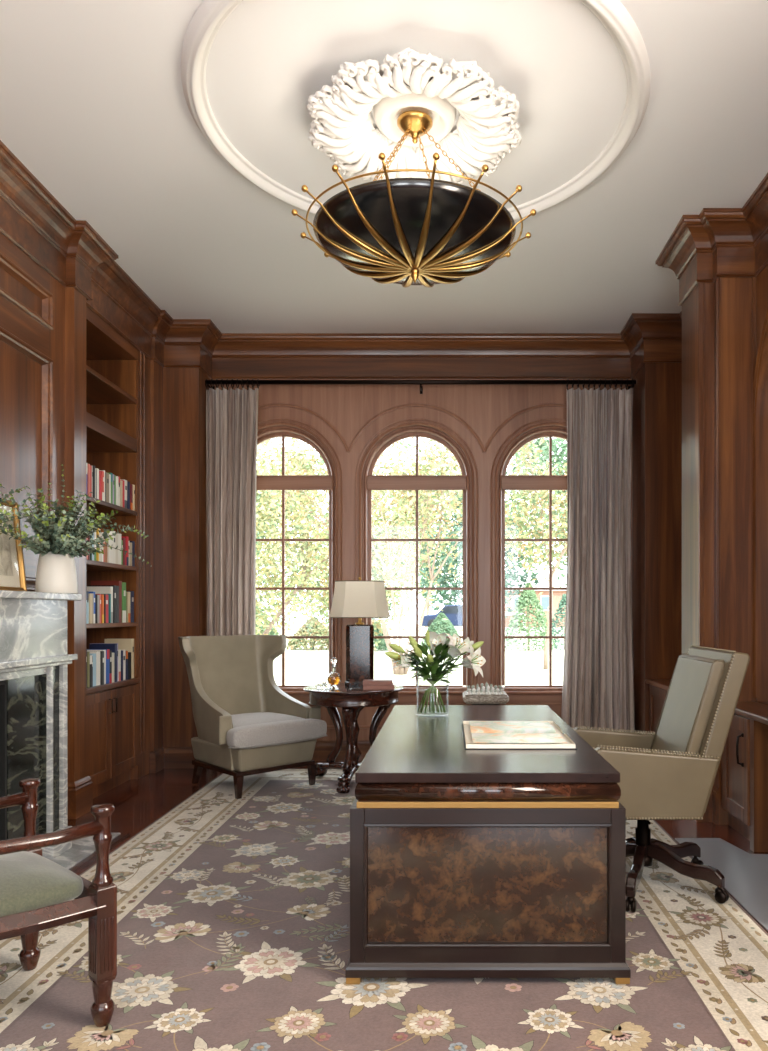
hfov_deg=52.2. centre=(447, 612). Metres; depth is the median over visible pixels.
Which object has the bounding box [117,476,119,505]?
book
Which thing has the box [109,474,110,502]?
book
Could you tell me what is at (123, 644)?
book
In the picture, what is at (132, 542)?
book
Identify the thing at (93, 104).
ceiling
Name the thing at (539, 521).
autumn tree
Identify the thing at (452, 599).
tree
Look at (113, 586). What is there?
book
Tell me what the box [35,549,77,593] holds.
ceramic vase
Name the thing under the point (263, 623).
shrub
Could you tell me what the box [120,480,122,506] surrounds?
book
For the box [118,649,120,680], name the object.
book
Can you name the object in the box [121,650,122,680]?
book
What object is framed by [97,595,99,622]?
book
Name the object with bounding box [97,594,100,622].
book
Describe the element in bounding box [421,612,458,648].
shrub
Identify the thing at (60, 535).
bunch
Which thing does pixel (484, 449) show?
trim
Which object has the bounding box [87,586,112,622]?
book
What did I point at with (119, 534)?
book
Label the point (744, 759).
base cabinet
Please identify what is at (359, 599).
table lamp
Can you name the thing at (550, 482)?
window
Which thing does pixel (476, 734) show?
open atlas
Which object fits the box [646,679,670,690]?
countertop
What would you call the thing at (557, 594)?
brick house
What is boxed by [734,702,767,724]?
countertop
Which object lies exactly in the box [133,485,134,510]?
book
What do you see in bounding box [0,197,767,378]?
trim
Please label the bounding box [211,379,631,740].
wall
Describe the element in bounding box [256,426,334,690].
window
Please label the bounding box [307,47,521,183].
ceiling medallion
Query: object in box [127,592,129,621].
book
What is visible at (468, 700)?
tray
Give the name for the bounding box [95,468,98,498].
book
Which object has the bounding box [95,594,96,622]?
book
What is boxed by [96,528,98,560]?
book
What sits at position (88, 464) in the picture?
book
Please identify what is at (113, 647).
book
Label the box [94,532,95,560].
book
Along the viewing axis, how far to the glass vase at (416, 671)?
4.33 m
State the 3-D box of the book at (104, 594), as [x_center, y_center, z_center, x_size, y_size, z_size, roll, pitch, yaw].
[-2.571,-0.032,5.677,0.157,0.211,0.016,0,0,0]
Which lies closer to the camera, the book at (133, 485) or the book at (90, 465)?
the book at (90, 465)
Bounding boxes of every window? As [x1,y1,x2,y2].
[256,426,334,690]
[362,426,470,690]
[497,426,566,690]
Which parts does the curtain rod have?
rod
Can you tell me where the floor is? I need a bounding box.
[68,761,767,932]
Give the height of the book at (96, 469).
0.213 m
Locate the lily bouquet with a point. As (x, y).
(442, 648)
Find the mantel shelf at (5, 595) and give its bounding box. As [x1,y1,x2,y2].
[0,590,81,600]
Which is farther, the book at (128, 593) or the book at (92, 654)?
the book at (128, 593)
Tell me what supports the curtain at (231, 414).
hanging from the curtain rod
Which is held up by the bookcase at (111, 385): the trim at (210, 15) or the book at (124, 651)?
the book at (124, 651)
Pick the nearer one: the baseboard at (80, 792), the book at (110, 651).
the baseboard at (80, 792)
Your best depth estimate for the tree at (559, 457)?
41.14 m
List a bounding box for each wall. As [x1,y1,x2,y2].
[0,233,210,781]
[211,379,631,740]
[632,265,767,824]
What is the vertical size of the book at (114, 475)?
0.227 m
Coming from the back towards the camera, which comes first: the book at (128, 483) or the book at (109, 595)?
the book at (128, 483)
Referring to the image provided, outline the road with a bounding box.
[261,627,563,646]
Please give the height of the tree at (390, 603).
10.345 m
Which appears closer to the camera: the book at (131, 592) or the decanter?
the decanter
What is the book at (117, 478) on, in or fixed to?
on the bookcase at (111, 385)
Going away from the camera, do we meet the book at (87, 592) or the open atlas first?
the open atlas
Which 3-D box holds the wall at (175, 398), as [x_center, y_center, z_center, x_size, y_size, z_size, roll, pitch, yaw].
[-2.570,-0.570,2.450,0.860,3.800,9.300,0,0,0]
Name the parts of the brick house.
pane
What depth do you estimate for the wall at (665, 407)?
5.19 m
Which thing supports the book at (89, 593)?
on the bookcase at (111, 385)
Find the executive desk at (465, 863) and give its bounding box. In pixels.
[345,705,630,983]
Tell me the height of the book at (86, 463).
0.232 m
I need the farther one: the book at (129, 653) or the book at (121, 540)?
the book at (129, 653)
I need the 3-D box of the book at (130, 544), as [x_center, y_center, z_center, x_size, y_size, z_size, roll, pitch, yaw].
[-2.571,-0.461,6.148,0.153,0.187,0.040,0,0,0]
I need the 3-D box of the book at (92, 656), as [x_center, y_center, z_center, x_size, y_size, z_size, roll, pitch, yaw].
[-2.584,0.411,5.486,0.169,0.214,0.014,0,0,0]
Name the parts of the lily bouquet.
lily flower, stem, stem, stem, stem, stem, stem, stem, lily flower, lily flower, stem, stem, stem, lily flower, lily flower, lily flower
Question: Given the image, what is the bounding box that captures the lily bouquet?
[385,630,485,712]
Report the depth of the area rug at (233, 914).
2.90 m
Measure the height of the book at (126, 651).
0.223 m
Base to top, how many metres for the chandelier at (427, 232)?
0.821 m
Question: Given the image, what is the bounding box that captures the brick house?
[505,574,566,626]
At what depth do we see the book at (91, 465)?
5.48 m
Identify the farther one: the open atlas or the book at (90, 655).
the book at (90, 655)
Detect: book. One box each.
[86,463,87,494]
[86,591,88,623]
[86,649,86,687]
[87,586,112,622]
[87,649,109,683]
[87,650,105,683]
[87,651,99,685]
[87,652,89,687]
[88,464,89,495]
[88,585,115,622]
[89,592,94,622]
[89,593,92,622]
[89,594,91,623]
[89,644,116,681]
[90,465,91,496]
[90,653,95,685]
[90,655,91,686]
[91,465,92,496]
[91,581,121,622]
[92,643,117,680]
[92,656,92,686]
[93,466,94,497]
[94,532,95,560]
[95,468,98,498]
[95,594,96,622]
[96,469,96,498]
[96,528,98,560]
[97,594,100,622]
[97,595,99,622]
[99,470,100,499]
[99,529,100,561]
[100,470,104,500]
[100,651,103,684]
[101,471,103,500]
[101,529,106,561]
[101,532,102,561]
[101,594,103,622]
[104,594,105,622]
[104,639,133,677]
[105,472,105,501]
[106,472,108,501]
[106,594,107,622]
[107,531,112,562]
[108,594,110,622]
[109,473,112,503]
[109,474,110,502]
[110,651,111,682]
[112,531,115,563]
[112,653,113,682]
[113,474,113,503]
[114,475,115,504]
[116,476,118,505]
[116,533,117,563]
[116,586,118,622]
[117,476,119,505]
[118,533,120,564]
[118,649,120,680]
[120,479,126,507]
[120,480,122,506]
[121,480,124,507]
[121,536,128,565]
[121,538,125,564]
[121,540,122,564]
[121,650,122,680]
[122,582,125,622]
[123,650,125,679]
[126,591,133,621]
[126,592,126,621]
[126,651,127,679]
[127,482,129,508]
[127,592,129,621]
[128,652,130,678]
[129,541,134,566]
[129,542,131,565]
[130,484,132,509]
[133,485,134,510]
[363,679,392,684]
[363,683,393,689]
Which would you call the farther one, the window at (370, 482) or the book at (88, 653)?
the window at (370, 482)
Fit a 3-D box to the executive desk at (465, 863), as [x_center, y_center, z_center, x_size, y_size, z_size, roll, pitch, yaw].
[0.154,0.944,3.801,1.036,0.748,2.066,0,0,0]
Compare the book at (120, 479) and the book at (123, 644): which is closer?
the book at (120, 479)
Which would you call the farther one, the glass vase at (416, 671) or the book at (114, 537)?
the book at (114, 537)
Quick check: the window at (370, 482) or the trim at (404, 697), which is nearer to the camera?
the trim at (404, 697)
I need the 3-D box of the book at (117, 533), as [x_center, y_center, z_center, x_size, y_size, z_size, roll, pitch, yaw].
[-2.580,-0.486,5.885,0.168,0.237,0.052,0,0,0]
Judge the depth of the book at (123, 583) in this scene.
6.00 m
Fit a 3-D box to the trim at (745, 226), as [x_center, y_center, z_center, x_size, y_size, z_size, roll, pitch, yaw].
[-0.215,-2.381,2.415,4.530,0.178,9.230,0,0,0]
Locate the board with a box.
[464,691,506,696]
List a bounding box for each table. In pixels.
[303,683,403,792]
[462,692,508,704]
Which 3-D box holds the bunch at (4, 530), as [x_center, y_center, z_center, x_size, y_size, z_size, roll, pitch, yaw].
[-2.153,-0.515,3.354,0.606,0.454,0.709,0,0,16]
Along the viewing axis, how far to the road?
42.08 m
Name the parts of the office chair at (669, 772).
nailhead trim, arm panel, leg, leg, nailhead trim, arm panel, leg, leg, nailhead trim, frame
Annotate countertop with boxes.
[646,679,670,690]
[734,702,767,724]
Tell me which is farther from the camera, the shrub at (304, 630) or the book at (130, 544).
the shrub at (304, 630)
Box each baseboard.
[68,776,92,818]
[149,741,369,772]
[695,785,718,824]
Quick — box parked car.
[419,605,462,626]
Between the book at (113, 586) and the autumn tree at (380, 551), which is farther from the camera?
the autumn tree at (380, 551)
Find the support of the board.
on the tray at (468, 700)
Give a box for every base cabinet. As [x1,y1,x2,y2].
[646,679,670,732]
[721,702,767,851]
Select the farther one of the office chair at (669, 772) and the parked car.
the parked car
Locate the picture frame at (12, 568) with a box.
[0,500,26,590]
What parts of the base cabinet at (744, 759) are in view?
door, handle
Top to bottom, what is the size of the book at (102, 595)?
0.208 m
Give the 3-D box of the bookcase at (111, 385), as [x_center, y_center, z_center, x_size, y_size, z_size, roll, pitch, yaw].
[-2.682,-0.344,5.730,0.473,3.348,1.016,0,0,0]
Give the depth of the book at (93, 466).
5.50 m
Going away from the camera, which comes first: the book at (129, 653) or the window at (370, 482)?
the book at (129, 653)
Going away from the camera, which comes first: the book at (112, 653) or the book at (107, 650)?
the book at (107, 650)
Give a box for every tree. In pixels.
[255,437,424,642]
[256,491,313,625]
[257,437,523,674]
[277,520,413,625]
[298,471,432,649]
[388,492,461,626]
[411,493,539,617]
[505,437,566,584]
[505,438,566,668]
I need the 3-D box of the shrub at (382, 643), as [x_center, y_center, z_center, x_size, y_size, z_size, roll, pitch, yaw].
[-3.582,0.906,35.988,2.114,1.722,2.118,0,0,0]
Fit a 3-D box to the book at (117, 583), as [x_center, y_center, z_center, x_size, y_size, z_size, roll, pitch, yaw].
[-2.607,-0.085,5.956,0.219,0.318,0.049,0,0,0]
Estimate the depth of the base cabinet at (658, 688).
6.36 m
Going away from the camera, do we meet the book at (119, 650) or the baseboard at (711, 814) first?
the baseboard at (711, 814)
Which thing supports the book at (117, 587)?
on the bookcase at (111, 385)
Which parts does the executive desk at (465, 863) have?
panel moulding, burl panel, frame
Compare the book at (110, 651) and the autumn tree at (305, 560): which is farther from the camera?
the autumn tree at (305, 560)
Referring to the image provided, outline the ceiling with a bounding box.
[0,0,767,332]
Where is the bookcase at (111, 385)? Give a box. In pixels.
[86,360,140,798]
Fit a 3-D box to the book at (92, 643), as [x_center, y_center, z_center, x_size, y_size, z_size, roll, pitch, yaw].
[-2.603,0.374,5.906,0.203,0.287,0.035,0,0,0]
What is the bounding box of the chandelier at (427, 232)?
[291,110,535,287]
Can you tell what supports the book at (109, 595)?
on the bookcase at (111, 385)
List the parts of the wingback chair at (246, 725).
leg, arm, leg, seat, rail, leg, arm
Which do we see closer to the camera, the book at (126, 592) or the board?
the book at (126, 592)
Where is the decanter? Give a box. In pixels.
[327,657,340,688]
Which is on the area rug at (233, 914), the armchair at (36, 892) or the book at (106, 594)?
the armchair at (36, 892)
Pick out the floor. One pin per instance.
(138, 803)
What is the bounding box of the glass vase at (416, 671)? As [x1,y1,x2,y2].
[416,671,447,714]
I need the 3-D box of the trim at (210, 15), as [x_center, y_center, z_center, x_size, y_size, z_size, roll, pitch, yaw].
[-0.148,-2.444,3.890,2.242,0.052,2.242,0,0,0]
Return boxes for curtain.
[205,379,259,635]
[561,379,634,731]
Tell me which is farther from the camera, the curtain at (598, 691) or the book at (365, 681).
the curtain at (598, 691)
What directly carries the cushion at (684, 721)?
on the office chair at (669, 772)
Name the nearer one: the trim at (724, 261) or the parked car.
the trim at (724, 261)
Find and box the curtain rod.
[206,380,635,393]
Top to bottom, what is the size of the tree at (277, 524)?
11.425 m
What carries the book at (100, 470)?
on the bookcase at (111, 385)
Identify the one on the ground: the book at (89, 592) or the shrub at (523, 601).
the shrub at (523, 601)
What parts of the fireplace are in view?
architrave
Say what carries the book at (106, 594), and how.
on the bookcase at (111, 385)
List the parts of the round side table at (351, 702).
platform arm, platform arm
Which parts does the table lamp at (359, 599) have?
lamp shade, shade trim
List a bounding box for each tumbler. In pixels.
[317,677,325,688]
[322,676,330,687]
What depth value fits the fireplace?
4.07 m
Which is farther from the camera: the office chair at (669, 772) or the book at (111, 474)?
the book at (111, 474)
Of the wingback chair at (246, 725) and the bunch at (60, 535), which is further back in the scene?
the wingback chair at (246, 725)
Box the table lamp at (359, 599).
[329,577,390,686]
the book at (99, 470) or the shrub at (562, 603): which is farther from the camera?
the shrub at (562, 603)
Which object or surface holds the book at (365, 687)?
on the round side table at (351, 702)
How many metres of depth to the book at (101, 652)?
5.62 m
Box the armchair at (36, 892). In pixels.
[0,778,116,1026]
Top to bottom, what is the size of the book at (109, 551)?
0.236 m
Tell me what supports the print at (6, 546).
attached to the picture frame at (12, 568)
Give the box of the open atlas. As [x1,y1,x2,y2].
[462,721,576,748]
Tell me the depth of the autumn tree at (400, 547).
75.31 m
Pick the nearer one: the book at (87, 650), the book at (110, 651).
the book at (87, 650)
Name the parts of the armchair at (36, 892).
leg, seat, rail, rail, leg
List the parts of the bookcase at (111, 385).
door, handle, panel, shelf, shelf, shelf, shelf, shelf, door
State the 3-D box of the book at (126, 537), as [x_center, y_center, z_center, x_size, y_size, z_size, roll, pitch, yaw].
[-2.575,-0.481,6.072,0.166,0.227,0.040,0,0,0]
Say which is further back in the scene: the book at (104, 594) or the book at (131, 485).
the book at (131, 485)
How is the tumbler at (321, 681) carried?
on the round side table at (351, 702)
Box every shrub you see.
[255,606,278,634]
[286,617,328,650]
[372,618,390,649]
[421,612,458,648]
[505,582,554,651]
[548,594,565,649]
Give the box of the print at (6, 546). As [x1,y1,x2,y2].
[0,517,12,575]
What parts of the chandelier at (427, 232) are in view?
chain, chain, lamp shade, chain, chain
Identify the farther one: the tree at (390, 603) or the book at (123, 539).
the tree at (390, 603)
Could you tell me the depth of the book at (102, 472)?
5.63 m
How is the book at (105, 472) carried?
on the bookcase at (111, 385)
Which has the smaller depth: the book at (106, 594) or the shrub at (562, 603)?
the book at (106, 594)
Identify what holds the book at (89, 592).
on the bookcase at (111, 385)
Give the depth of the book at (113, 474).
5.83 m
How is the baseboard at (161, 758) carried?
attached to the wall at (348, 407)
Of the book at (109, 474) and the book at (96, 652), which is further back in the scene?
the book at (109, 474)
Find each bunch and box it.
[0,464,151,566]
[0,483,35,535]
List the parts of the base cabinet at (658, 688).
door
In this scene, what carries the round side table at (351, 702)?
on the area rug at (233, 914)
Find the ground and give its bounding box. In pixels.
[273,624,563,684]
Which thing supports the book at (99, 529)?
on the bookcase at (111, 385)
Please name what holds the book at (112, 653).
on the bookcase at (111, 385)
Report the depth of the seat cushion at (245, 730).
5.74 m
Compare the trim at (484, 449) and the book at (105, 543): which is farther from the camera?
the trim at (484, 449)
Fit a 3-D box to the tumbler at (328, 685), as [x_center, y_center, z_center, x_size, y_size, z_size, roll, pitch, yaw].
[-0.945,0.536,6.060,0.076,0.085,0.074,0,0,0]
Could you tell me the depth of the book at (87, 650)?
5.67 m
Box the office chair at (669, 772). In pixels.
[572,645,749,912]
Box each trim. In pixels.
[0,140,767,357]
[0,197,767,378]
[0,253,144,752]
[181,0,650,220]
[257,403,566,689]
[284,691,561,728]
[699,277,767,697]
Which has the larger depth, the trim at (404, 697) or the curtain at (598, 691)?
the trim at (404, 697)
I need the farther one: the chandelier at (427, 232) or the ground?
the ground
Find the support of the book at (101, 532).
on the bookcase at (111, 385)
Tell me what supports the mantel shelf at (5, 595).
attached to the fireplace
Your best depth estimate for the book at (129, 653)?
6.12 m
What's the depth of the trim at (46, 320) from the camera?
4.81 m
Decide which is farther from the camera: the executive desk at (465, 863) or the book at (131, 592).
the book at (131, 592)
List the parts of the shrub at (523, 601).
stem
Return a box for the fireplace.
[0,590,129,872]
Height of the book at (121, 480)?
0.214 m
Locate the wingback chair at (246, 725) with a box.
[178,635,326,798]
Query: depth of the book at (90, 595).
5.44 m
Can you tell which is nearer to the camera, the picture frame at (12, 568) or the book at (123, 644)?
the picture frame at (12, 568)
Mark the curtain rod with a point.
(420, 382)
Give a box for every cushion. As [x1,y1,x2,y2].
[226,712,326,748]
[652,654,724,753]
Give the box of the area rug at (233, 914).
[0,769,767,1050]
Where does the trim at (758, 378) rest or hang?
attached to the wall at (665, 407)
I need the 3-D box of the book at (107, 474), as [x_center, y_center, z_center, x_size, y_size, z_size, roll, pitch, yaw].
[-2.574,-0.917,5.723,0.157,0.220,0.053,0,0,0]

